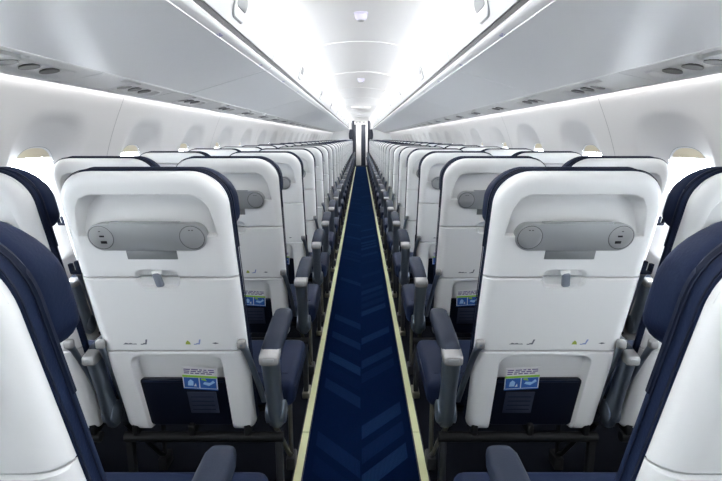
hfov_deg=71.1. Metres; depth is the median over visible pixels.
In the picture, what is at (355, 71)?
trim
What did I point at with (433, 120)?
panel
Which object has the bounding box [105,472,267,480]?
seat cushion
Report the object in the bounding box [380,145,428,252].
passenger seat
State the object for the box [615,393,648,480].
backrest cushion
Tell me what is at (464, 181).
passenger seat
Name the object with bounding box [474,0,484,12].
handle
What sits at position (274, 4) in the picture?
ceiling light strip
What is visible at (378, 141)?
passenger seat
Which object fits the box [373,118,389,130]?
bin
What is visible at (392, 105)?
bin
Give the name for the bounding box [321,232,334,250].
seat cushion
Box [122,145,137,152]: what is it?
shade
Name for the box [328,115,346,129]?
bin
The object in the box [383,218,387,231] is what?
seat cushion
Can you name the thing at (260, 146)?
passenger seat
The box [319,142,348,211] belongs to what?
passenger seat
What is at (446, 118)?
panel
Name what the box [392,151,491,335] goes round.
passenger seat
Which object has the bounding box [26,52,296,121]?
trim
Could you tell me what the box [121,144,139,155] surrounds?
window
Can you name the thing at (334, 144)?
passenger seat
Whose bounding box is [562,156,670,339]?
passenger seat
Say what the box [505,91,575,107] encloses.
panel
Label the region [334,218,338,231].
seat cushion
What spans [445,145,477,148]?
passenger seat
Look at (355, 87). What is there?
trim
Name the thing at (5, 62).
light
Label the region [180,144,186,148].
shade
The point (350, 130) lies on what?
curtain
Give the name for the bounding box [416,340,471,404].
seat cushion
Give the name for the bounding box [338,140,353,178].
passenger seat
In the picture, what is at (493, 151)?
passenger seat
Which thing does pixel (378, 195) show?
passenger seat
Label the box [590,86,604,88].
light
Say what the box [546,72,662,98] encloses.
panel
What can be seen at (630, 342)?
seat cushion
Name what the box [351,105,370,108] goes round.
dome
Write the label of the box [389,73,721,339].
wall
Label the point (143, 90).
light
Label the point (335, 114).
bin
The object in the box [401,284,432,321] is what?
seat cushion
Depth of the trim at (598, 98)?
2.58 m
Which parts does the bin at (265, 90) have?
bin door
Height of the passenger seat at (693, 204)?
1.167 m
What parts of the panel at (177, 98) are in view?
rail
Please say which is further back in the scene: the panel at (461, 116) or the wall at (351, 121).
the wall at (351, 121)
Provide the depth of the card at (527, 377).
1.53 m
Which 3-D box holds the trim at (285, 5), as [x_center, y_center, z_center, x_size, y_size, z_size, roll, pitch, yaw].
[-0.422,-2.830,10.293,0.075,0.037,23.500,0,11,0]
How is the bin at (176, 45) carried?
attached to the wall at (65, 120)
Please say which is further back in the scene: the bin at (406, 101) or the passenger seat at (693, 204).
the bin at (406, 101)
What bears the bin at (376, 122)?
attached to the wall at (655, 120)
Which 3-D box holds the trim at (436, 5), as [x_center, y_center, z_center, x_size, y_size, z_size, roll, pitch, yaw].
[0.422,-2.830,10.293,0.075,0.037,23.500,0,11,0]
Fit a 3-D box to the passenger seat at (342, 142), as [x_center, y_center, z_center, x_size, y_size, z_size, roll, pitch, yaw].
[-0.518,-1.556,10.960,0.594,1.167,0.679,0,11,0]
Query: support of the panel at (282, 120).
attached to the bin at (329, 105)
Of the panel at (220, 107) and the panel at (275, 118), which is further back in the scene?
the panel at (275, 118)
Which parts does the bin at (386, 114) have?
bin door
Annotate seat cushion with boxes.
[88,340,117,395]
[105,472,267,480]
[250,340,305,404]
[289,284,320,321]
[309,252,329,277]
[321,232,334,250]
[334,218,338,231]
[338,207,341,218]
[380,207,383,218]
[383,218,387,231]
[387,232,400,250]
[392,252,412,277]
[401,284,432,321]
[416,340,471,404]
[454,472,616,480]
[604,340,633,395]
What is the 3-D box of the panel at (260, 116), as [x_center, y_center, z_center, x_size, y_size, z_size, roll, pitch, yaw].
[-1.072,-1.336,5.412,0.175,0.057,0.788,0,11,0]
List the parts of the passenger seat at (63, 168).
armrest, tray arm, backrest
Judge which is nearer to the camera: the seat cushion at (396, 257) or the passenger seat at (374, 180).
the seat cushion at (396, 257)
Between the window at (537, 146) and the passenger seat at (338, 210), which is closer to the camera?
the window at (537, 146)
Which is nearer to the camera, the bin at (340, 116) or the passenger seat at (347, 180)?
the passenger seat at (347, 180)
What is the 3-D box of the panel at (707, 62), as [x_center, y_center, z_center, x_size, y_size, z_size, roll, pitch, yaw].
[1.072,-0.550,1.541,0.175,0.057,0.788,0,11,0]
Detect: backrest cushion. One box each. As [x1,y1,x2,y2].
[57,246,89,346]
[73,393,106,480]
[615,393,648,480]
[632,246,664,346]
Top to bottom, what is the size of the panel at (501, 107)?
0.057 m
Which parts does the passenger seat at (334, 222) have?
backrest, armrest, leg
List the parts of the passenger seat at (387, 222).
leg, armrest, backrest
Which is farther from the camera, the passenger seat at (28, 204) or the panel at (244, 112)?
the panel at (244, 112)
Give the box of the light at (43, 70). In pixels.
[39,68,59,73]
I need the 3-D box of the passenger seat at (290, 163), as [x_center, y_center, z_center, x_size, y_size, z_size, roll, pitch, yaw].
[-0.517,0.016,3.218,0.596,1.167,0.679,0,11,0]
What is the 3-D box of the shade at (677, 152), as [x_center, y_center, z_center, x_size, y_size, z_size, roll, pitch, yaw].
[1.380,-0.370,2.129,0.020,0.044,0.230,0,11,0]
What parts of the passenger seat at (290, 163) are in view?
backrest, blank plate, tray arm, armrest, leg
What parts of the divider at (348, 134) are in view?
panel, post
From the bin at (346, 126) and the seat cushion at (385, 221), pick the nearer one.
the seat cushion at (385, 221)
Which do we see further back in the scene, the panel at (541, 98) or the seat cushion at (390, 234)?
the seat cushion at (390, 234)
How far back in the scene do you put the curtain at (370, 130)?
21.43 m
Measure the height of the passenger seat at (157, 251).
1.167 m
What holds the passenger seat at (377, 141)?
on the floor
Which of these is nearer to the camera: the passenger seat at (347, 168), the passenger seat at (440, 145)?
the passenger seat at (440, 145)
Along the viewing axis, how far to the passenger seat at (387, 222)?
4.54 m
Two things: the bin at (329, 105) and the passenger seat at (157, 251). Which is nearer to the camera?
the passenger seat at (157, 251)
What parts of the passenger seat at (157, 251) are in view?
socket plate, armrest, tray arm, leg, power panel, backrest, blank plate, under frame, tray arm, armrest, leg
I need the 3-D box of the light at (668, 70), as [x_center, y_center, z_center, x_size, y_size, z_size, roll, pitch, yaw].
[1.093,-0.603,1.770,0.065,0.035,0.065,0,11,0]
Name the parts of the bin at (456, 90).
bin door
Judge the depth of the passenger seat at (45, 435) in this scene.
0.54 m
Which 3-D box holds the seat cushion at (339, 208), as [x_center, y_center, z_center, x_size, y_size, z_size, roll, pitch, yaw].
[-0.496,-0.309,5.728,0.551,0.098,0.370,0,11,0]
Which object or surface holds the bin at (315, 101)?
attached to the wall at (65, 120)
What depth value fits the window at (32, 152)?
2.21 m
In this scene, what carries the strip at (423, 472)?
on the floor
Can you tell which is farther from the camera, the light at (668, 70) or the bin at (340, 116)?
the bin at (340, 116)
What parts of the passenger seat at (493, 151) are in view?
backrest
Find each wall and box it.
[0,73,332,339]
[351,121,370,128]
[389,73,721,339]
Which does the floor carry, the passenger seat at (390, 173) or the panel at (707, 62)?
the passenger seat at (390, 173)
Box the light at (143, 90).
[138,89,150,92]
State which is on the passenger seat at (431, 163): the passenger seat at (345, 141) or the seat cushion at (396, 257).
the seat cushion at (396, 257)
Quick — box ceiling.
[288,0,433,120]
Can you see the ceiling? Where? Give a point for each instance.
(323, 22)
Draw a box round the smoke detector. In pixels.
[354,11,367,21]
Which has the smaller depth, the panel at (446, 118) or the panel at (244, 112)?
the panel at (244, 112)
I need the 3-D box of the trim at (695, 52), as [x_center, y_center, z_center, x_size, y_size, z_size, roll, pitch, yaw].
[1.175,-2.397,10.381,0.110,0.152,23.500,0,11,0]
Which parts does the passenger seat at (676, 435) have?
backrest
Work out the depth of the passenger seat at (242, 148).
4.34 m
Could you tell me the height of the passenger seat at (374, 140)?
1.167 m
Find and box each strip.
[267,0,350,121]
[292,167,355,480]
[366,167,429,480]
[371,0,454,121]
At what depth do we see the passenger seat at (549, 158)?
2.78 m
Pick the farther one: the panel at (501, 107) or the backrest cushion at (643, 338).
the panel at (501, 107)
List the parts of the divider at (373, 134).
post, panel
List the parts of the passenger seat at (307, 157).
backrest, armrest, leg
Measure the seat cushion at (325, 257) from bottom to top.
0.098 m
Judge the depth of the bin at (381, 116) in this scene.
11.79 m
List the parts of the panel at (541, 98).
rail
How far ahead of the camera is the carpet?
2.63 m
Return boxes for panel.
[0,46,100,83]
[59,72,175,98]
[146,91,216,107]
[194,101,242,112]
[224,108,260,116]
[246,113,273,119]
[261,116,284,121]
[273,119,291,123]
[282,121,299,124]
[422,121,439,124]
[430,119,448,123]
[437,116,460,121]
[448,113,475,119]
[461,108,497,116]
[479,101,527,112]
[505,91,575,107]
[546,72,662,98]
[621,46,721,83]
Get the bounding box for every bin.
[0,0,278,93]
[190,7,312,111]
[261,63,326,119]
[290,86,334,123]
[306,99,339,125]
[316,105,342,127]
[324,112,345,128]
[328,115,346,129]
[332,118,348,130]
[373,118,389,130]
[375,115,393,129]
[376,112,397,128]
[379,105,405,127]
[382,99,415,125]
[387,86,431,123]
[395,63,460,119]
[409,7,531,111]
[443,0,721,93]
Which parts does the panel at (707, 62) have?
rail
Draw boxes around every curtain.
[349,129,352,138]
[369,129,372,138]
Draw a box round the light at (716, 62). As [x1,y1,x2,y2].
[703,59,721,65]
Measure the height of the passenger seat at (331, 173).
1.167 m
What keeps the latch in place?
on the bin at (176, 45)
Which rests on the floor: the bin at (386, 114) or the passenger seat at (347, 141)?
the passenger seat at (347, 141)
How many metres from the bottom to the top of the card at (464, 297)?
0.091 m
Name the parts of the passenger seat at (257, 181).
backrest, power panel, blank plate, under frame, tray arm, armrest, leg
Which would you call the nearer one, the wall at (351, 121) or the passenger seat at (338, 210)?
the passenger seat at (338, 210)
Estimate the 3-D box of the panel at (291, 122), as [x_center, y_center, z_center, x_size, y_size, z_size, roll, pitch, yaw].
[-1.072,-1.807,7.735,0.175,0.057,0.788,0,11,0]
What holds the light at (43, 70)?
attached to the panel at (14, 62)
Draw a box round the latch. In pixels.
[237,0,247,12]
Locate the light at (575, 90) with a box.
[571,89,583,92]
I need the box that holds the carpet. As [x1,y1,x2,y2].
[302,167,419,480]
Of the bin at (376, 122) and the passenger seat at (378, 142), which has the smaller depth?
the passenger seat at (378, 142)
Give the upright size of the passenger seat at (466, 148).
1.167 m
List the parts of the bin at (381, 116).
bin door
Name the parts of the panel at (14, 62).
rail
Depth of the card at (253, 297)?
2.31 m
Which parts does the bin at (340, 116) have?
bin door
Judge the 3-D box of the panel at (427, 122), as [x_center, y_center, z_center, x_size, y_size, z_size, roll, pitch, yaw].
[1.072,-1.807,7.735,0.175,0.057,0.788,0,11,0]
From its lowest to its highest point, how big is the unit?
2.015 m
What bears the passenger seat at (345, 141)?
on the floor
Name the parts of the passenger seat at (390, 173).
leg, armrest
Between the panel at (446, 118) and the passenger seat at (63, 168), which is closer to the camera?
the passenger seat at (63, 168)
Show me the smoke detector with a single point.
(360, 16)
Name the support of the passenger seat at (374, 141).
on the floor
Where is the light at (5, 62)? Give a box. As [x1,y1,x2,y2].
[0,59,18,65]
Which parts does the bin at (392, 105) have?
bin door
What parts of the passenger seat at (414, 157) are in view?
leg, armrest, backrest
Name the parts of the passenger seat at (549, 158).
backrest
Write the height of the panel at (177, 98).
0.057 m
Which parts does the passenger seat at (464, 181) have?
leg, armrest, tray arm, under frame, blank plate, power panel, backrest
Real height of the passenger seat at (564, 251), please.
1.167 m
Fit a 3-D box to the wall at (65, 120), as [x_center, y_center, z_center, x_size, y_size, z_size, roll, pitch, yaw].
[-1.309,-1.640,10.644,0.237,1.460,23.530,0,11,0]
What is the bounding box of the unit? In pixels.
[354,121,367,164]
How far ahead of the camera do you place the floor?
2.07 m
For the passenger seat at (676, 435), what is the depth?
0.54 m
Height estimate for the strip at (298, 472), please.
0.005 m
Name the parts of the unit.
dark door, pale door, dark door, pale door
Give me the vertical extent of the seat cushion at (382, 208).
0.098 m
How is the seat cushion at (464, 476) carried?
on the passenger seat at (676, 435)
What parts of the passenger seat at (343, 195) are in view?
leg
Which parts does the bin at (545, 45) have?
bin door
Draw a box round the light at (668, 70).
[662,68,682,73]
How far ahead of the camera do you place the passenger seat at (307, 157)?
3.76 m
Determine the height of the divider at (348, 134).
1.960 m
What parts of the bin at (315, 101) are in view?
bin door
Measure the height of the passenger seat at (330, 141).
1.167 m
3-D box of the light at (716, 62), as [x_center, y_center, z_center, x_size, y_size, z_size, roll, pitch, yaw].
[1.093,-0.559,1.555,0.065,0.035,0.065,0,11,0]
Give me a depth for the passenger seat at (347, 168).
10.00 m
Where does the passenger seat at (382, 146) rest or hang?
on the floor
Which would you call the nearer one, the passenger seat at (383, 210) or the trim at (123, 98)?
the trim at (123, 98)
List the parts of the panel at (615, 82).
rail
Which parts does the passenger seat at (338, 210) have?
armrest, leg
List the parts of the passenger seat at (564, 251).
leg, armrest, tray arm, under frame, blank plate, backrest, power panel, leg, tray arm, armrest, socket plate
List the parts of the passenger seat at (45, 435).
backrest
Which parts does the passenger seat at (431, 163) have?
leg, armrest, tray arm, blank plate, backrest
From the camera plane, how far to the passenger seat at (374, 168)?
10.00 m
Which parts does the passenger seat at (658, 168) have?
backrest, tray arm, armrest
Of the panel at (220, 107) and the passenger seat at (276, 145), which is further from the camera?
the passenger seat at (276, 145)
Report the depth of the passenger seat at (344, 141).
12.31 m
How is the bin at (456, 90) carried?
attached to the wall at (655, 120)
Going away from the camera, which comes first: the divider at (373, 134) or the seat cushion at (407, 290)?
the seat cushion at (407, 290)
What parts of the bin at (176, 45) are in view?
bin door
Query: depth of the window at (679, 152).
2.21 m
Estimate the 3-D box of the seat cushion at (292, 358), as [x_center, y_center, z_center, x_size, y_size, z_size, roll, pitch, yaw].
[-0.496,0.476,1.857,0.551,0.098,0.370,0,11,0]
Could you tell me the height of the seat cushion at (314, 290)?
0.098 m
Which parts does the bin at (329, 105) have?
bin door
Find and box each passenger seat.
[0,167,122,441]
[0,221,267,480]
[51,156,159,339]
[60,167,305,480]
[140,151,210,166]
[176,156,320,398]
[189,148,240,155]
[221,146,261,150]
[230,151,329,335]
[244,145,276,148]
[259,144,286,147]
[259,148,334,297]
[279,146,338,271]
[293,145,341,252]
[302,144,343,238]
[313,143,346,218]
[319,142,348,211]
[327,144,345,227]
[330,141,351,191]
[336,142,349,205]
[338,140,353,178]
[339,142,349,200]
[342,142,350,195]
[344,141,351,188]
[345,141,352,185]
[347,141,352,182]
[368,140,383,178]
[369,141,374,182]
[369,141,376,185]
[370,141,377,188]
[370,141,391,191]
[371,142,379,195]
[372,142,382,200]
[372,142,385,205]
[373,142,402,211]
[375,143,408,218]
[376,144,394,227]
[378,144,419,238]
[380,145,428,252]
[383,146,442,271]
[387,148,462,297]
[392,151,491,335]
[401,156,545,398]
[416,167,661,480]
[435,144,462,147]
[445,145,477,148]
[454,221,721,480]
[460,146,500,150]
[481,148,532,155]
[511,151,581,166]
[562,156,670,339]
[599,167,721,441]
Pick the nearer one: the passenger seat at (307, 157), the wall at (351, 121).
the passenger seat at (307, 157)
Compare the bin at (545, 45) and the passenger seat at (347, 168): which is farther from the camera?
the passenger seat at (347, 168)
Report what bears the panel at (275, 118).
attached to the bin at (315, 101)
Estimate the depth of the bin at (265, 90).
3.47 m
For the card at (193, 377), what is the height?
0.091 m
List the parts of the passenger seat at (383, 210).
leg, armrest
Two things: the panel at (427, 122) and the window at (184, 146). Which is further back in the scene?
the panel at (427, 122)
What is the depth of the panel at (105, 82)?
2.22 m
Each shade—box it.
[17,148,49,158]
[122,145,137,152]
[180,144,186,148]
[535,144,541,148]
[584,145,599,152]
[672,148,704,158]
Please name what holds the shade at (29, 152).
attached to the window at (32, 152)
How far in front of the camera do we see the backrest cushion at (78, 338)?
1.48 m
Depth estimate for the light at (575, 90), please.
2.53 m
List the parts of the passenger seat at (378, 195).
leg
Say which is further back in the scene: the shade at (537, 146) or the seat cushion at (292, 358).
the shade at (537, 146)
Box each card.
[181,367,217,389]
[244,289,265,306]
[456,289,477,306]
[504,367,540,389]
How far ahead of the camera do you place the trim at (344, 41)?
4.03 m
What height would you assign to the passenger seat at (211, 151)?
1.167 m
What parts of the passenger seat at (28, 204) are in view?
backrest, tray arm, under frame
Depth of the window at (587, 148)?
3.05 m
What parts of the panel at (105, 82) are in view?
rail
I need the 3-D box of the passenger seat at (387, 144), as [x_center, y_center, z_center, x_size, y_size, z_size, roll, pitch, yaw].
[0.518,-0.927,7.863,0.594,1.167,0.679,0,11,0]
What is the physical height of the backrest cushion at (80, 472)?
0.780 m
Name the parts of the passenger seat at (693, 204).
under frame, tray arm, backrest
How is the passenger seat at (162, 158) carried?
on the floor
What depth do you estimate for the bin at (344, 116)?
13.83 m
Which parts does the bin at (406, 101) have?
bin door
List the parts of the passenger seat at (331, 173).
leg, armrest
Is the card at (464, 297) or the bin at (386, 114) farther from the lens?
the bin at (386, 114)
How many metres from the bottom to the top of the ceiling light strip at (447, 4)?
0.071 m
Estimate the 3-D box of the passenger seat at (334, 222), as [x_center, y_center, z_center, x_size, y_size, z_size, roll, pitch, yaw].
[-0.517,-0.299,4.767,0.596,1.167,0.679,0,11,0]
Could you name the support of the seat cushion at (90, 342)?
on the passenger seat at (28, 204)
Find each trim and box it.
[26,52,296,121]
[107,98,123,153]
[278,0,350,119]
[313,41,408,48]
[328,71,393,76]
[337,87,384,90]
[371,0,443,119]
[425,52,695,121]
[598,98,614,153]
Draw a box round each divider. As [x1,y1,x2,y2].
[330,121,353,152]
[368,121,391,152]
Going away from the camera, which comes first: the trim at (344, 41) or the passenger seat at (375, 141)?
the trim at (344, 41)
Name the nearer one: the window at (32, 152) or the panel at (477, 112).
the window at (32, 152)
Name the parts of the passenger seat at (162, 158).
backrest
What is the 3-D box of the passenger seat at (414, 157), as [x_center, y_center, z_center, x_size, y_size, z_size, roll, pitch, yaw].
[0.517,-0.141,3.992,0.596,1.167,0.679,0,11,0]
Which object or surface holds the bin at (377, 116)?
attached to the wall at (655, 120)
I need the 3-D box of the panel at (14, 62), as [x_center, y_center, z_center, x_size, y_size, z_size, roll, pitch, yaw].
[-1.072,-0.550,1.541,0.175,0.057,0.788,0,11,0]
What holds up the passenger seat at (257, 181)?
on the floor
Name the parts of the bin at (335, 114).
bin door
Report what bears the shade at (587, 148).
attached to the window at (587, 148)
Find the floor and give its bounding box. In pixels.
[89,165,632,480]
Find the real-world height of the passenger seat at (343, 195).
1.167 m
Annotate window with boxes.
[12,147,53,193]
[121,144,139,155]
[180,143,187,150]
[534,143,541,150]
[582,144,600,155]
[668,147,709,193]
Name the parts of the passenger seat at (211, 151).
backrest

